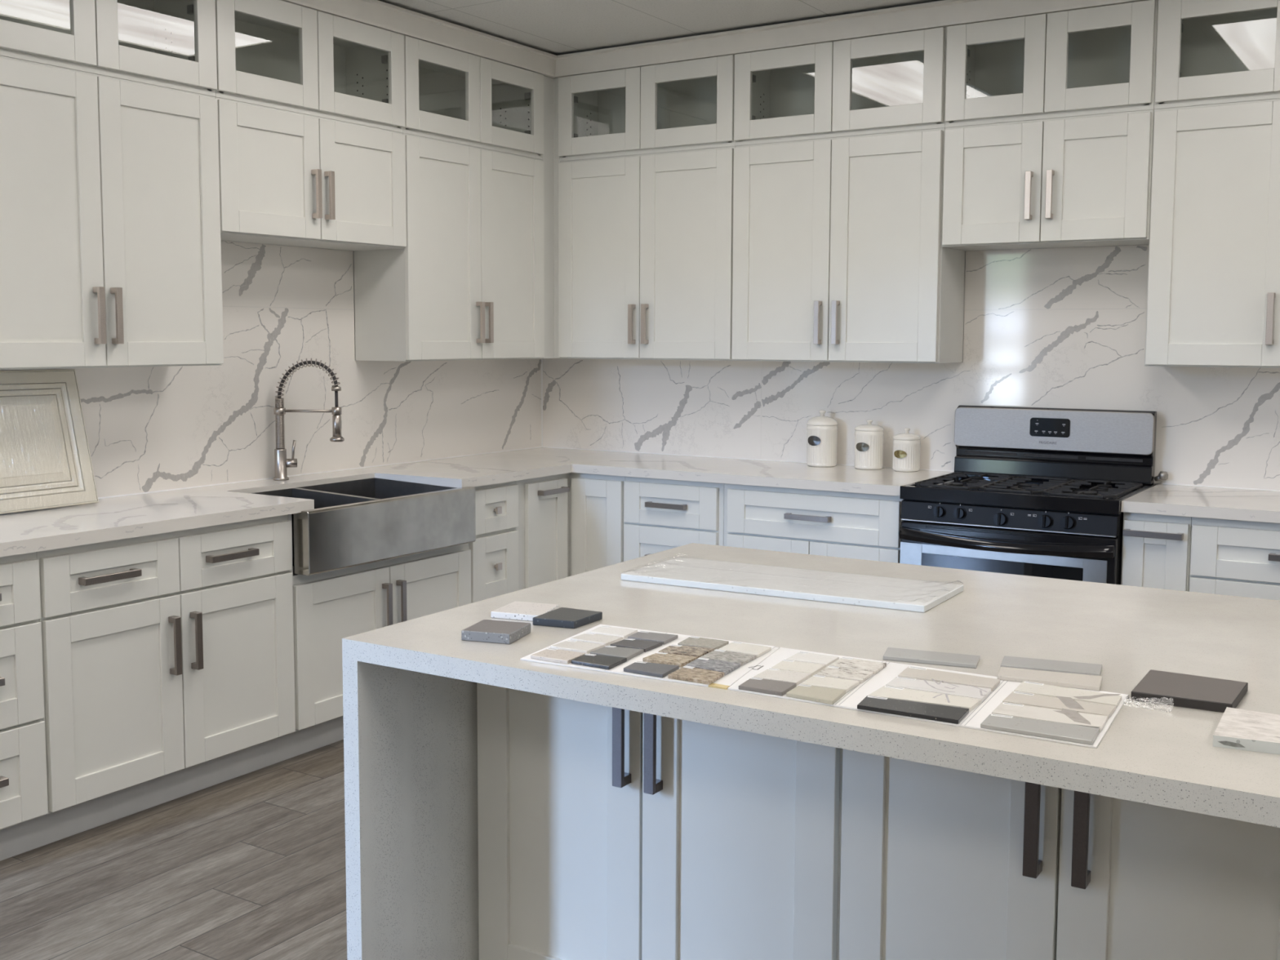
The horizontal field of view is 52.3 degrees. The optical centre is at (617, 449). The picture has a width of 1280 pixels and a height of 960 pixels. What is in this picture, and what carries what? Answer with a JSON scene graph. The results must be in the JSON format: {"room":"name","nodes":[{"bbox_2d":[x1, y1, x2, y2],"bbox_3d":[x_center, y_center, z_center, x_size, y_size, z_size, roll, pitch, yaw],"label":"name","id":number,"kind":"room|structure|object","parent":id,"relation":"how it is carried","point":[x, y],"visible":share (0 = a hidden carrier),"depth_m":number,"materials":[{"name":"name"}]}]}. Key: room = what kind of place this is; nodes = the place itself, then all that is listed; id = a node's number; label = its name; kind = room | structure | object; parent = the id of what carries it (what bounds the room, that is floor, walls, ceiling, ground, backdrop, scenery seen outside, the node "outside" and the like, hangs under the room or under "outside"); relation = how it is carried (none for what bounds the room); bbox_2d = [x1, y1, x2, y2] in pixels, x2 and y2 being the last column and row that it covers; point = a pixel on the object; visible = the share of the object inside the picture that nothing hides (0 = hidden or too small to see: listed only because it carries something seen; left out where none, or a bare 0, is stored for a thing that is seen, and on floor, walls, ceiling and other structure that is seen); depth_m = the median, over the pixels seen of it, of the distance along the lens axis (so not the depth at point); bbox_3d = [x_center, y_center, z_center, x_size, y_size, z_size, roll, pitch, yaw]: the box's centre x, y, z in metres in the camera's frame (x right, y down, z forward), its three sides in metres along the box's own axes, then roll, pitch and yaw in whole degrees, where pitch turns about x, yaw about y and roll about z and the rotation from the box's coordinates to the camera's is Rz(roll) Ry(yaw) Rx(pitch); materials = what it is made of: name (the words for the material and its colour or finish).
{"room":"store","nodes":[
{"label":"store","id":0,"kind":"room"},
{"bbox_2d":[0,739,346,959],"bbox_3d":[-0.562,1.282,2.563,8.900,0.050,7.400,3,6,33],"label":"floor","id":1,"kind":"structure","parent":0,"point":[251,865],"depth_m":3.55,"materials":[{"name":"grey wood"}]},
{"bbox_2d":[0,551,48,830],"bbox_3d":[-1.993,0.665,3.651,0.652,0.766,0.465,3,6,33],"label":"base cabinet","id":2,"kind":"object","parent":1,"relation":"on","point":[23,762],"visible":1,"depth_m":3.62,"materials":[{"name":"white wood"}]},
{"bbox_2d":[36,514,295,814],"bbox_3d":[-1.607,0.615,4.231,0.661,0.766,0.930,3,6,33],"label":"base cabinet","id":3,"kind":"object","parent":1,"relation":"on","point":[163,654],"visible":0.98,"depth_m":4.01,"materials":[{"name":"white wood"}]},
{"bbox_2d":[0,715,343,861],"bbox_3d":[-0.408,1.057,4.236,1.621,0.109,3.120,3,6,33],"label":"toe kick","id":4,"kind":"object","parent":1,"relation":"on","point":[17,839],"visible":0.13,"depth_m":4.11,"materials":[{"name":"paint"}]},
{"bbox_2d":[288,514,471,731],"bbox_3d":[-1.092,0.549,5.016,0.661,0.766,0.949,3,6,33],"label":"base cabinet","id":5,"kind":"object","parent":1,"relation":"on","point":[329,607],"visible":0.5,"depth_m":4.68,"materials":[{"name":"white wood"}]},
{"bbox_2d":[467,480,518,603],"bbox_3d":[-0.752,0.504,5.548,0.645,0.766,0.315,3,6,33],"label":"base cabinet","id":6,"kind":"object","parent":1,"relation":"on","point":[495,549],"visible":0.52,"depth_m":5.37,"materials":[{"name":"white wood"}]},
{"bbox_2d":[515,472,625,590],"bbox_3d":[-0.285,0.464,6.027,0.901,0.766,0.998,3,6,33],"label":"base cabinet","id":7,"kind":"object","parent":1,"relation":"on","point":[570,524],"visible":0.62,"depth_m":5.71,"materials":[{"name":"white wood"}]},
{"bbox_2d":[0,447,954,557],"bbox_3d":[-0.489,0.190,4.509,2.152,0.038,3.680,3,6,33],"label":"countertop","id":8,"kind":"structure","parent":7,"relation":"on","point":[119,517],"depth_m":5.12,"materials":[{"name":"stone"}]},
{"bbox_2d":[0,369,98,514],"bbox_3d":[-1.943,-0.023,4.111,0.128,0.445,0.600,3,6,33],"label":"sample","id":9,"kind":"object","parent":8,"relation":"on","point":[46,463],"visible":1,"depth_m":4.22,"materials":[{"name":"beige paint"}]},
{"bbox_2d":[273,358,344,480],"bbox_3d":[-1.203,-0.118,5.078,0.282,0.475,0.068,0,5,2],"label":"kitchen faucet","id":10,"kind":"object","parent":8,"relation":"on","point":[282,463],"visible":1,"depth_m":5.06,"materials":[{"name":"silver metal"}]},
{"bbox_2d":[250,477,475,575],"bbox_3d":[-1.005,0.270,4.920,0.482,0.233,0.886,3,6,33],"label":"farmhouse sink","id":11,"kind":"object","parent":8,"relation":"in","point":[361,522],"visible":0.89,"depth_m":4.80,"materials":[{"name":"metal"}]},
{"bbox_2d":[806,409,837,466],"bbox_3d":[0.893,-0.051,5.693,0.136,0.244,0.138,3,6,33],"label":"canister","id":12,"kind":"object","parent":8,"relation":"on","point":[822,430],"visible":1,"depth_m":5.64,"materials":[{"name":"beige ceramic"}]},
{"bbox_2d":[853,419,884,469],"bbox_3d":[1.076,-0.023,5.579,0.125,0.210,0.127,3,6,33],"label":"canister","id":13,"kind":"object","parent":8,"relation":"on","point":[868,437],"visible":1,"depth_m":5.53,"materials":[{"name":"beige ceramic"}]},
{"bbox_2d":[893,427,920,471],"bbox_3d":[1.217,-0.001,5.492,0.115,0.181,0.118,3,6,33],"label":"canister","id":14,"kind":"object","parent":8,"relation":"on","point":[906,446],"visible":1,"depth_m":5.45,"materials":[{"name":"beige ceramic"}]},
{"bbox_2d":[476,682,842,959],"bbox_3d":[0.211,0.800,2.778,0.823,0.875,0.710,3,6,33],"label":"base cabinet","id":15,"kind":"object","parent":1,"relation":"on","point":[606,833],"visible":0.42,"depth_m":2.48,"materials":[{"name":"paint"}]},
{"bbox_2d":[623,476,724,561],"bbox_3d":[0.390,0.485,5.793,0.484,0.766,0.652,3,6,33],"label":"base cabinet","id":16,"kind":"object","parent":1,"relation":"on","point":[660,515],"visible":0.38,"depth_m":5.53,"materials":[{"name":"white wood"}]},
{"bbox_2d":[342,542,1279,959],"bbox_3d":[0.649,0.803,2.526,1.923,0.914,1.377,3,6,33],"label":"countertop","id":17,"kind":"structure","parent":1,"relation":"on","point":[410,706],"depth_m":2.46,"materials":[{"name":"beige stone"}]},
{"bbox_2d":[461,619,530,644],"bbox_3d":[-0.226,0.341,2.441,0.098,0.019,0.101,2,5,18],"label":"sample","id":18,"kind":"object","parent":17,"relation":"on","point":[485,630],"depth_m":2.41,"materials":[{"name":"grey stone"}]},
{"bbox_2d":[490,600,602,628],"bbox_3d":[-0.144,0.329,2.607,0.216,0.015,0.142,3,6,27],"label":"sample","id":19,"kind":"object","parent":17,"relation":"on","point":[562,617],"depth_m":2.58,"materials":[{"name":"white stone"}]},
{"bbox_2d":[520,624,778,689],"bbox_3d":[0.070,0.357,2.306,0.404,0.010,0.304,3,6,29],"label":"board","id":20,"kind":"object","parent":17,"relation":"on","point":[715,663],"visible":1,"depth_m":2.27,"materials":[{"name":"paper"}]},
{"bbox_2d":[621,557,963,612],"bbox_3d":[0.387,0.294,2.948,0.720,0.027,0.272,3,6,30],"label":"slab","id":21,"kind":"object","parent":17,"relation":"on","point":[903,594],"visible":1,"depth_m":2.91,"materials":[{"name":"white stone"}]},
{"bbox_2d":[727,647,1128,748],"bbox_3d":[0.476,0.379,2.068,0.614,0.010,0.314,3,6,33],"label":"board","id":22,"kind":"object","parent":17,"relation":"on","point":[1029,709],"visible":1,"depth_m":2.02,"materials":[{"name":"stone"}]},
{"bbox_2d":[883,647,980,668],"bbox_3d":[0.547,0.363,2.275,0.162,0.007,0.068,2,5,22],"label":"stone strip","id":23,"kind":"object","parent":17,"relation":"on","point":[891,653],"visible":1,"depth_m":2.26,"materials":[{"name":"beige stone"}]},
{"bbox_2d":[997,666,1102,690],"bbox_3d":[0.704,0.373,2.127,0.160,0.007,0.072,2,5,23],"label":"stone strip","id":24,"kind":"object","parent":17,"relation":"on","point":[1086,682],"visible":0.92,"depth_m":2.12,"materials":[{"name":"beige stone"}]},
{"bbox_2d":[1000,655,1102,675],"bbox_3d":[0.737,0.368,2.214,0.160,0.007,0.069,2,5,21],"label":"stone strip","id":25,"kind":"object","parent":17,"relation":"on","point":[1078,668],"visible":0.8,"depth_m":2.21,"materials":[{"name":"grey stone"}]},
{"bbox_2d":[1123,696,1173,711],"bbox_3d":[0.808,0.384,1.986,0.073,0.015,0.041,3,6,33],"label":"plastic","id":26,"kind":"object","parent":17,"relation":"on","point":[1144,699],"visible":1,"depth_m":1.99,"materials":[{"name":"plastic"}]},
{"bbox_2d":[1130,669,1248,712],"bbox_3d":[0.897,0.379,2.046,0.147,0.015,0.159,3,6,33],"label":"tile","id":27,"kind":"object","parent":17,"relation":"on","point":[1186,691],"visible":0.9,"depth_m":2.02,"materials":[{"name":"grey stone"}]},
{"bbox_2d":[1213,706,1279,754],"bbox_3d":[0.899,0.397,1.836,0.099,0.016,0.160,3,6,33],"label":"granite slab","id":28,"kind":"object","parent":17,"relation":"on","point":[1237,728],"visible":1,"depth_m":1.81,"materials":[{"name":"stone"}]},
{"bbox_2d":[723,483,904,563],"bbox_3d":[0.916,0.516,5.445,0.775,0.766,0.661,3,6,33],"label":"base cabinet","id":29,"kind":"object","parent":1,"relation":"on","point":[839,524],"visible":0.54,"depth_m":5.16,"materials":[{"name":"white wood"}]},
{"bbox_2d":[898,404,1168,584],"bbox_3d":[1.570,0.455,4.952,0.832,1.196,0.697,3,6,33],"label":"gas range","id":30,"kind":"object","parent":1,"relation":"on","point":[1031,491],"visible":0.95,"depth_m":4.87,"materials":[{"name":"black metal"}]},
{"bbox_2d":[899,473,1155,515],"bbox_3d":[1.566,0.159,4.958,0.789,0.048,0.627,3,6,33],"label":"cooktop","id":31,"kind":"object","parent":30,"relation":"in","point":[1037,494],"depth_m":4.81,"materials":[{"name":"black metal"}]},
{"bbox_2d":[839,748,1279,959],"bbox_3d":[0.882,0.838,2.357,0.782,0.875,0.710,3,6,33],"label":"base cabinet","id":32,"kind":"object","parent":1,"relation":"on","point":[938,863],"visible":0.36,"depth_m":2.09,"materials":[{"name":"paint"}]},
{"bbox_2d":[1120,511,1191,591],"bbox_3d":[2.002,0.580,4.738,0.220,0.766,0.661,3,6,33],"label":"base cabinet","id":33,"kind":"object","parent":1,"relation":"on","point":[1156,552],"visible":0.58,"depth_m":4.47,"materials":[{"name":"white wood"}]},
{"bbox_2d":[1188,516,1279,600],"bbox_3d":[2.383,0.602,4.495,0.683,0.766,0.652,3,6,33],"label":"base cabinet","id":34,"kind":"object","parent":1,"relation":"on","point":[1231,557],"visible":0.43,"depth_m":4.33,"materials":[{"name":"white wood"}]},
{"bbox_2d":[1120,484,1279,523],"bbox_3d":[2.310,0.197,4.502,0.954,0.038,0.628,3,6,33],"label":"countertop","id":35,"kind":"structure","parent":34,"relation":"on","point":[1231,504],"depth_m":4.46,"materials":[{"name":"stone"}]},
{"bbox_2d":[227,240,355,347],"bbox_3d":[-1.688,-0.326,4.725,0.100,2.775,4.600,3,6,33],"label":"wall","id":36,"kind":"structure","parent":0,"point":[228,241],"depth_m":5.49,"materials":[{"name":"paint"}]},
{"bbox_2d":[0,0,223,369],"bbox_3d":[-1.738,-0.916,4.171,0.358,1.302,0.935,3,6,33],"label":"upper cabinet","id":37,"kind":"object","parent":36,"relation":"attached to","point":[110,242],"depth_m":4.13,"materials":[{"name":"white wood"}]},
{"bbox_2d":[0,306,541,497],"bbox_3d":[-1.370,-0.220,5.112,0.020,0.670,3.580,3,6,33],"label":"backsplash","id":38,"kind":"structure","parent":36,"relation":"attached to","point":[148,428],"depth_m":5.20,"materials":[{"name":"white stone"}]},
{"bbox_2d":[221,240,354,309],"bbox_3d":[-1.369,-0.676,5.073,0.020,0.243,0.938,3,6,33],"label":"backsplash","id":39,"kind":"structure","parent":36,"relation":"attached to","point":[253,274],"depth_m":5.15,"materials":[{"name":"white stone"}]},
{"bbox_2d":[214,0,406,250],"bbox_3d":[-1.226,-1.210,4.933,0.358,0.845,0.940,3,6,33],"label":"upper cabinet","id":40,"kind":"object","parent":36,"relation":"attached to","point":[287,178],"depth_m":4.87,"materials":[{"name":"white wood"}]},
{"bbox_2d":[281,0,556,78],"bbox_3d":[-1.077,-1.669,4.835,0.060,0.087,2.944,3,6,33],"label":"crown molding","id":41,"kind":"structure","parent":40,"relation":"attached to","point":[375,13],"depth_m":5.33,"materials":[{"name":"paint"}]},
{"bbox_2d":[353,35,544,361],"bbox_3d":[-0.710,-1.049,5.739,0.358,1.302,0.944,3,6,33],"label":"upper cabinet","id":42,"kind":"object","parent":36,"relation":"attached to","point":[467,282],"depth_m":5.60,"materials":[{"name":"white wood"}]},
{"bbox_2d":[542,75,559,358],"bbox_3d":[-0.311,-1.079,6.107,0.053,1.302,0.109,3,6,33],"label":"cabinet filler","id":43,"kind":"object","parent":42,"relation":"attached to","point":[551,159],"visible":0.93,"depth_m":6.11,"materials":[{"name":"white wood"}]},
{"bbox_2d":[378,0,942,55],"bbox_3d":[-0.555,-1.533,2.320,8.900,0.050,7.400,3,6,33],"label":"ceiling","id":44,"kind":"structure","parent":0,"point":[554,27],"depth_m":5.30,"materials":[{"name":"paint"}]},
{"bbox_2d":[545,26,1156,484],"bbox_3d":[2.401,-0.328,4.859,6.800,2.775,0.100,3,6,33],"label":"wall","id":45,"kind":"structure","parent":0,"point":[944,27],"depth_m":5.39,"materials":[{"name":"paint"}]},
{"bbox_2d":[558,146,735,360],"bbox_3d":[0.180,-0.875,5.982,0.924,0.918,0.338,3,6,33],"label":"upper cabinet","id":46,"kind":"object","parent":45,"relation":"attached to","point":[646,241],"visible":0.98,"depth_m":5.85,"materials":[{"name":"white wood"}]},
{"bbox_2d":[558,54,735,161],"bbox_3d":[0.196,-1.526,5.948,0.924,0.383,0.324,3,6,33],"label":"upper cabinet","id":47,"kind":"object","parent":45,"relation":"attached to","point":[687,104],"visible":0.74,"depth_m":5.92,"materials":[{"name":"wood"}]},
{"bbox_2d":[542,358,762,459],"bbox_3d":[0.133,-0.210,6.284,1.260,0.457,0.020,3,6,33],"label":"backsplash","id":48,"kind":"structure","parent":45,"relation":"attached to","point":[691,407],"depth_m":6.24,"materials":[{"name":"white stone"}]},
{"bbox_2d":[97,358,1279,498],"bbox_3d":[0.275,-0.020,4.080,3.880,0.457,3.530,3,6,33],"label":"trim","id":49,"kind":"structure","parent":45,"relation":"attached to","point":[541,358],"depth_m":5.72,"materials":[{"name":"white stone"}]},
{"bbox_2d":[731,26,964,363],"bbox_3d":[0.959,-1.022,5.469,0.923,1.302,0.358,3,6,33],"label":"upper cabinet","id":50,"kind":"object","parent":45,"relation":"attached to","point":[839,255],"depth_m":5.35,"materials":[{"name":"white wood"}]},
{"bbox_2d":[554,0,1146,78],"bbox_3d":[1.192,-1.685,5.075,3.594,0.087,0.060,3,6,33],"label":"crown molding","id":51,"kind":"structure","parent":50,"relation":"attached to","point":[944,13],"depth_m":5.31,"materials":[{"name":"paint"}]},
{"bbox_2d":[760,308,1279,489],"bbox_3d":[1.787,-0.221,5.199,2.689,0.672,0.020,3,6,33],"label":"backsplash","id":52,"kind":"structure","parent":45,"relation":"attached to","point":[1216,426],"depth_m":5.21,"materials":[{"name":"white stone"}]},
{"bbox_2d":[942,0,1158,251],"bbox_3d":[1.668,-1.208,4.988,0.768,0.845,0.358,3,6,33],"label":"upper cabinet","id":53,"kind":"object","parent":45,"relation":"attached to","point":[1077,181],"depth_m":4.88,"materials":[{"name":"white wood"}]},
{"bbox_2d":[964,244,1149,310],"bbox_3d":[1.760,-0.678,5.177,0.768,0.241,0.020,3,6,33],"label":"backsplash","id":54,"kind":"structure","parent":45,"relation":"attached to","point":[1114,277],"depth_m":5.17,"materials":[{"name":"white stone"}]},
{"bbox_2d":[1144,0,1279,368],"bbox_3d":[2.380,-0.938,4.544,0.932,1.302,0.358,3,6,33],"label":"upper cabinet","id":55,"kind":"object","parent":45,"relation":"attached to","point":[1213,294],"depth_m":4.59,"materials":[{"name":"white wood"}]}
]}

